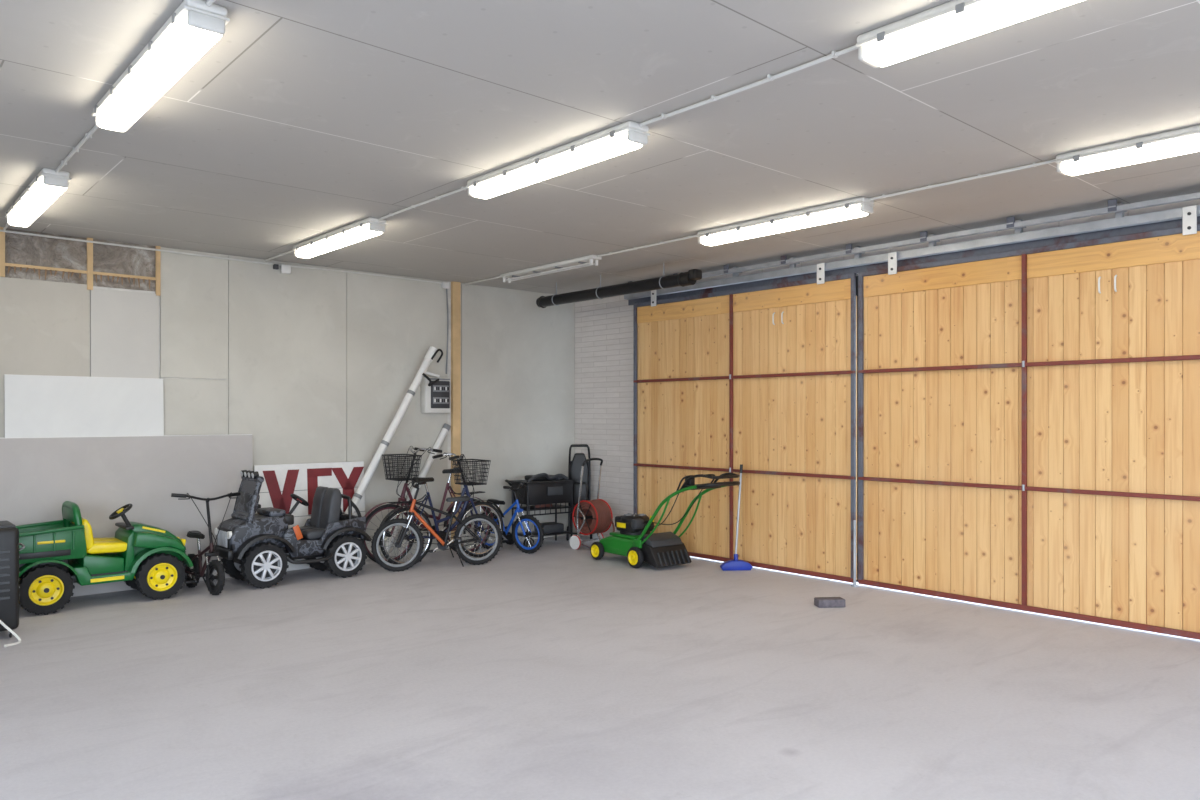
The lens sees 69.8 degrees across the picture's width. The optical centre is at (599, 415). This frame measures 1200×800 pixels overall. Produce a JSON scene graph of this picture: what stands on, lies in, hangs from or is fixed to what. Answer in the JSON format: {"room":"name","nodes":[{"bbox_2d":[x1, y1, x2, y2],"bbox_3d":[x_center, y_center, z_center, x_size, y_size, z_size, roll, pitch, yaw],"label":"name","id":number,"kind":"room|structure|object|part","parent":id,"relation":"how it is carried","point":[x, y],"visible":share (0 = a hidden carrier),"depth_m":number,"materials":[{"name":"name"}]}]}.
{"room":"garage","nodes":[
{"label":"garage","id":0,"kind":"room"},
{"bbox_2d":[0,227,574,558],"bbox_3d":[-4.229,-0.005,8.253,10.650,3.210,0.245,0,0,-42],"label":"wall","id":1,"kind":"structure","parent":0,"point":[315,365],"depth_m":9.17,"materials":[{"name":"paint"}]},
{"bbox_2d":[0,230,448,373],"bbox_3d":[-3.469,-1.044,8.769,4.471,1.090,0.055,0,0,-42],"label":"cable","id":2,"kind":"object","parent":1,"relation":"attached to","point":[284,269],"visible":1,"depth_m":8.86,"materials":[{"name":"grey plastic"}]},
{"bbox_2d":[421,377,449,412],"bbox_3d":[-1.916,-0.240,10.084,0.340,0.420,0.156,0,0,-42],"label":"box","id":3,"kind":"object","parent":1,"relation":"attached to","point":[435,398],"visible":0.98,"depth_m":10.01,"materials":[{"name":"grey plastic"}]},
{"bbox_2d":[0,0,1199,293],"bbox_3d":[-0.057,-1.685,3.563,10.650,0.150,12.800,0,0,-42],"label":"ceiling","id":4,"kind":"structure","parent":0,"point":[305,120],"depth_m":4.78,"materials":[{"name":"grey paint"}]},
{"bbox_2d":[5,168,70,226],"bbox_3d":[-4.078,-1.550,6.210,0.184,0.119,1.600,0,0,-42],"label":"ceiling lamp","id":5,"kind":"object","parent":4,"relation":"attached to","point":[48,185],"visible":1,"depth_m":5.93,"materials":[{"name":"white plastic"}]},
{"bbox_2d":[55,125,97,172],"bbox_3d":[-3.064,-1.596,5.070,0.032,0.026,1.440,0,0,-42],"label":"conduit","id":6,"kind":"object","parent":4,"relation":"attached to","point":[88,135],"visible":0.76,"depth_m":5.11,"materials":[{"name":"white plastic"}]},
{"bbox_2d":[91,0,229,131],"bbox_3d":[-2.051,-1.550,3.931,0.184,0.119,1.600,0,0,-42],"label":"ceiling lamp","id":7,"kind":"object","parent":4,"relation":"attached to","point":[194,27],"visible":1,"depth_m":3.67,"materials":[{"name":"white plastic"}]},
{"bbox_2d":[206,0,215,5],"bbox_3d":[-1.037,-1.596,2.791,0.032,0.026,1.440,0,0,-42],"label":"conduit","id":8,"kind":"object","parent":4,"relation":"attached to","point":[208,2],"visible":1,"depth_m":3.31,"materials":[{"name":"white plastic"}]},
{"bbox_2d":[265,248,293,260],"bbox_3d":[-3.133,-1.596,8.488,0.032,0.026,0.880,0,0,-42],"label":"conduit","id":9,"kind":"object","parent":4,"relation":"attached to","point":[279,255],"visible":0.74,"depth_m":8.53,"materials":[{"name":"white plastic"}]},
{"bbox_2d":[292,217,386,257],"bbox_3d":[-2.319,-1.550,7.573,0.184,0.119,1.560,0,0,-42],"label":"ceiling lamp","id":10,"kind":"object","parent":4,"relation":"attached to","point":[369,227],"visible":1,"depth_m":7.38,"materials":[{"name":"white plastic"}]},
{"bbox_2d":[378,186,467,220],"bbox_3d":[-1.331,-1.596,6.458,0.036,0.026,1.410,0,0,-42],"label":"conduit","id":11,"kind":"object","parent":4,"relation":"attached to","point":[462,188],"visible":0.95,"depth_m":6.41,"materials":[{"name":"white plastic"}]},
{"bbox_2d":[465,276,500,284],"bbox_3d":[-1.364,-1.596,10.108,0.035,0.026,0.811,0,0,-42],"label":"conduit","id":12,"kind":"object","parent":4,"relation":"attached to","point":[495,277],"visible":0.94,"depth_m":10.08,"materials":[{"name":"white plastic"}]},
{"bbox_2d":[500,255,601,282],"bbox_3d":[-0.559,-1.562,9.205,0.130,0.095,1.600,0,0,-42],"label":"ceiling lamp","id":13,"kind":"object","parent":4,"relation":"attached to","point":[584,260],"visible":0.98,"depth_m":9.10,"materials":[{"name":"white paint"}]},
{"bbox_2d":[466,121,649,198],"bbox_3d":[-0.319,-1.550,5.324,0.184,0.119,1.620,0,0,-42],"label":"ceiling lamp","id":14,"kind":"object","parent":4,"relation":"attached to","point":[628,136],"visible":1,"depth_m":5.13,"materials":[{"name":"white plastic"}]},
{"bbox_2d":[536,263,701,307],"bbox_3d":[0.128,-1.467,9.636,0.152,0.286,2.610,0,0,-42],"label":"duct pipe","id":15,"kind":"object","parent":4,"relation":"hanging from","point":[688,278],"depth_m":9.41,"materials":[{"name":"black plastic"}]},
{"bbox_2d":[597,234,697,256],"bbox_3d":[0.437,-1.596,8.084,0.034,0.026,1.390,0,0,-42],"label":"conduit","id":16,"kind":"object","parent":4,"relation":"attached to","point":[689,236],"visible":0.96,"depth_m":8.04,"materials":[{"name":"white plastic"}]},
{"bbox_2d":[640,45,857,126],"bbox_3d":[0.678,-1.596,4.203,0.032,0.026,1.370,0,0,-42],"label":"conduit","id":17,"kind":"object","parent":4,"relation":"attached to","point":[834,54],"visible":0.98,"depth_m":4.12,"materials":[{"name":"white plastic"}]},
{"bbox_2d":[697,197,873,245],"bbox_3d":[1.445,-1.550,6.953,0.184,0.119,1.630,0,0,-42],"label":"ceiling lamp","id":18,"kind":"object","parent":4,"relation":"attached to","point":[861,206],"visible":0.99,"depth_m":6.80,"materials":[{"name":"white plastic"}]},
{"bbox_2d":[624,192,1199,639],"bbox_3d":[2.458,-0.013,8.074,0.285,3.179,6.600,0,0,-42],"label":"door","id":19,"kind":"structure","parent":4,"relation":"attached to","point":[1029,419],"depth_m":6.91,"materials":[{"name":"brown wood"}]},
{"bbox_2d":[633,263,857,582],"bbox_3d":[1.419,0.045,9.248,0.112,3.061,3.005,0,0,-42],"label":"door","id":20,"kind":"structure","parent":19,"relation":"hanging from","point":[762,379],"depth_m":9.00,"materials":[{"name":"brown wood"}]},
{"bbox_2d":[851,520,858,586],"bbox_3d":[2.392,1.290,8.076,0.070,0.620,0.070,0,0,-42],"label":"rod","id":21,"kind":"object","parent":20,"relation":"attached to","point":[854,521],"visible":1,"depth_m":8.06,"materials":[{"name":"metal"}]},
{"bbox_3d":[2.458,-1.484,8.074,0.285,0.238,6.600,0,0,-42],"label":"door track rail","id":22,"kind":"part","parent":19,"relation":"part of","materials":[{"name":"grey metal"}]},
{"bbox_2d":[869,159,1055,200],"bbox_3d":[2.425,-1.596,5.850,0.033,0.026,1.310,0,0,-42],"label":"conduit","id":23,"kind":"object","parent":4,"relation":"attached to","point":[1034,164],"visible":0.97,"depth_m":5.78,"materials":[{"name":"white plastic"}]},
{"bbox_2d":[856,0,1083,67],"bbox_3d":[1.662,-1.550,3.097,0.184,0.119,1.580,0,0,-42],"label":"ceiling lamp","id":24,"kind":"object","parent":4,"relation":"attached to","point":[954,21],"visible":1,"depth_m":3.37,"materials":[{"name":"white plastic"}]},
{"bbox_2d":[1056,125,1199,175],"bbox_3d":[3.395,-1.550,4.760,0.184,0.119,1.600,0,0,-42],"label":"ceiling lamp","id":25,"kind":"object","parent":4,"relation":"attached to","point":[1182,141],"visible":1,"depth_m":5.01,"materials":[{"name":"white plastic"}]},
{"bbox_2d":[0,535,1199,799],"bbox_3d":[-0.057,1.675,3.563,10.650,0.150,12.800,0,0,-42],"label":"floor","id":26,"kind":"structure","parent":0,"point":[556,671],"depth_m":4.89,"materials":[{"name":"concrete"}]},
{"bbox_2d":[0,520,24,646],"bbox_3d":[-4.380,1.195,6.130,0.492,0.820,0.676,0,0,-42],"label":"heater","id":27,"kind":"object","parent":26,"relation":"on","point":[9,534],"visible":1,"depth_m":6.16,"materials":[{"name":"black metal"}]},
{"bbox_2d":[4,374,163,437],"bbox_3d":[-4.601,0.620,7.738,1.250,1.950,0.068,0,0,-42],"label":"sheet","id":28,"kind":"object","parent":26,"relation":"on","point":[34,405],"visible":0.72,"depth_m":7.71,"materials":[{"name":"white paint"}]},
{"bbox_2d":[16,501,192,614],"bbox_3d":[-4.337,1.163,7.425,1.440,0.873,0.647,0,0,-42],"label":"tractor","id":29,"kind":"object","parent":26,"relation":"on","point":[151,560],"visible":0.94,"depth_m":7.24,"materials":[{"name":"plastic"}]},
{"bbox_2d":[0,434,252,596],"bbox_3d":[-4.595,0.890,7.687,2.950,1.411,0.102,0,0,-42],"label":"sheet","id":30,"kind":"object","parent":26,"relation":"on","point":[102,475],"visible":0.68,"depth_m":7.90,"materials":[{"name":"white paint"}]},
{"bbox_2d":[171,492,240,594],"bbox_3d":[-3.631,1.146,7.867,0.544,0.914,0.658,0,0,-9],"label":"bicycle","id":31,"kind":"object","parent":26,"relation":"on","point":[198,571],"visible":0.94,"depth_m":7.80,"materials":[{"name":"metal"}]},
{"bbox_2d":[214,470,371,588],"bbox_3d":[-3.025,1.060,8.444,1.375,1.081,0.689,0,0,-42],"label":"car","id":32,"kind":"object","parent":26,"relation":"on","point":[257,549],"visible":0.98,"depth_m":8.21,"materials":[{"name":"plastic"}]},
{"bbox_2d":[254,461,365,570],"bbox_3d":[-3.037,1.049,9.080,1.190,1.099,0.086,0,0,-42],"label":"sign board","id":33,"kind":"object","parent":26,"relation":"on","point":[280,481],"visible":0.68,"depth_m":9.02,"materials":[{"name":"white paint"}]},
{"bbox_2d":[345,346,442,514],"bbox_3d":[-2.377,0.381,9.493,1.458,2.370,0.153,0,0,-42],"label":"pole","id":34,"kind":"object","parent":26,"relation":"on","point":[432,351],"visible":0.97,"depth_m":9.60,"materials":[{"name":"paint"}]},
{"bbox_2d":[381,423,450,553],"bbox_3d":[-2.109,0.831,9.928,0.911,1.487,0.128,0,0,-42],"label":"tube","id":35,"kind":"object","parent":26,"relation":"on","point":[446,427],"visible":0.57,"depth_m":10.00,"materials":[{"name":"paint"}]},
{"bbox_2d":[360,446,492,563],"bbox_3d":[-1.894,0.968,9.615,1.678,1.263,0.414,0,1,-42],"label":"bicycle","id":36,"kind":"object","parent":26,"relation":"on","point":[398,477],"visible":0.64,"depth_m":9.41,"materials":[{"name":"metal"}]},
{"bbox_2d":[371,481,501,571],"bbox_3d":[-1.692,1.133,9.038,1.377,0.940,0.439,0,0,-13],"label":"bicycle","id":37,"kind":"object","parent":26,"relation":"on","point":[442,544],"visible":1,"depth_m":9.02,"materials":[{"name":"metal"}]},
{"bbox_2d":[379,453,503,563],"bbox_3d":[-1.707,1.005,9.421,1.578,1.189,0.373,0,1,-42],"label":"bicycle","id":38,"kind":"object","parent":26,"relation":"on","point":[467,506],"visible":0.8,"depth_m":9.50,"materials":[{"name":"metal"}]},
{"bbox_2d":[474,483,543,553],"bbox_3d":[-1.090,1.202,10.161,1.036,0.798,0.354,0,2,32],"label":"bicycle","id":39,"kind":"object","parent":26,"relation":"on","point":[524,518],"visible":0.7,"depth_m":10.06,"materials":[{"name":"metal"}]},
{"bbox_2d":[505,473,575,546],"bbox_3d":[-0.757,1.149,10.682,0.813,0.901,0.480,0,0,-36],"label":"cart","id":40,"kind":"object","parent":26,"relation":"on","point":[543,491],"visible":0.93,"depth_m":10.59,"materials":[{"name":"black metal"}]},
{"bbox_2d":[566,444,592,540],"bbox_3d":[-0.265,0.982,11.132,0.340,1.237,0.370,0,0,0],"label":"hand truck","id":41,"kind":"object","parent":26,"relation":"on","point":[574,466],"visible":0.63,"depth_m":11.06,"materials":[{"name":"black metal"}]},
{"bbox_2d":[570,458,614,549],"bbox_3d":[-0.054,1.055,10.399,0.471,1.098,0.491,0,0,43],"label":"cart","id":42,"kind":"object","parent":26,"relation":"on","point":[595,517],"visible":0.98,"depth_m":10.32,"materials":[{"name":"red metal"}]},
{"bbox_2d":[590,473,739,567],"bbox_3d":[0.694,1.083,9.088,0.638,1.032,1.847,0,0,-38],"label":"lawn mower","id":43,"kind":"object","parent":26,"relation":"on","point":[634,540],"depth_m":9.05,"materials":[{"name":"green paint"}]},
{"bbox_2d":[720,464,752,570],"bbox_3d":[1.414,1.054,8.970,0.332,1.092,0.147,0,0,-4],"label":"push broom","id":44,"kind":"object","parent":26,"relation":"on","point":[730,565],"visible":1,"depth_m":8.92,"materials":[{"name":"blue plastic"}]},
{"bbox_2d":[814,597,845,607],"bbox_3d":[1.932,1.567,7.232,0.235,0.067,0.115,0,0,-6],"label":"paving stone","id":45,"kind":"object","parent":26,"relation":"on","point":[821,602],"visible":1,"depth_m":7.18,"materials":[{"name":"grey concrete"}]},
{"bbox_2d":[574,199,1199,537],"bbox_3d":[3.847,-0.005,7.035,0.200,3.210,12.400,0,0,-42],"label":"wall","id":46,"kind":"structure","parent":0,"point":[604,328],"depth_m":11.03,"materials":[{"name":"paint"}]}
]}

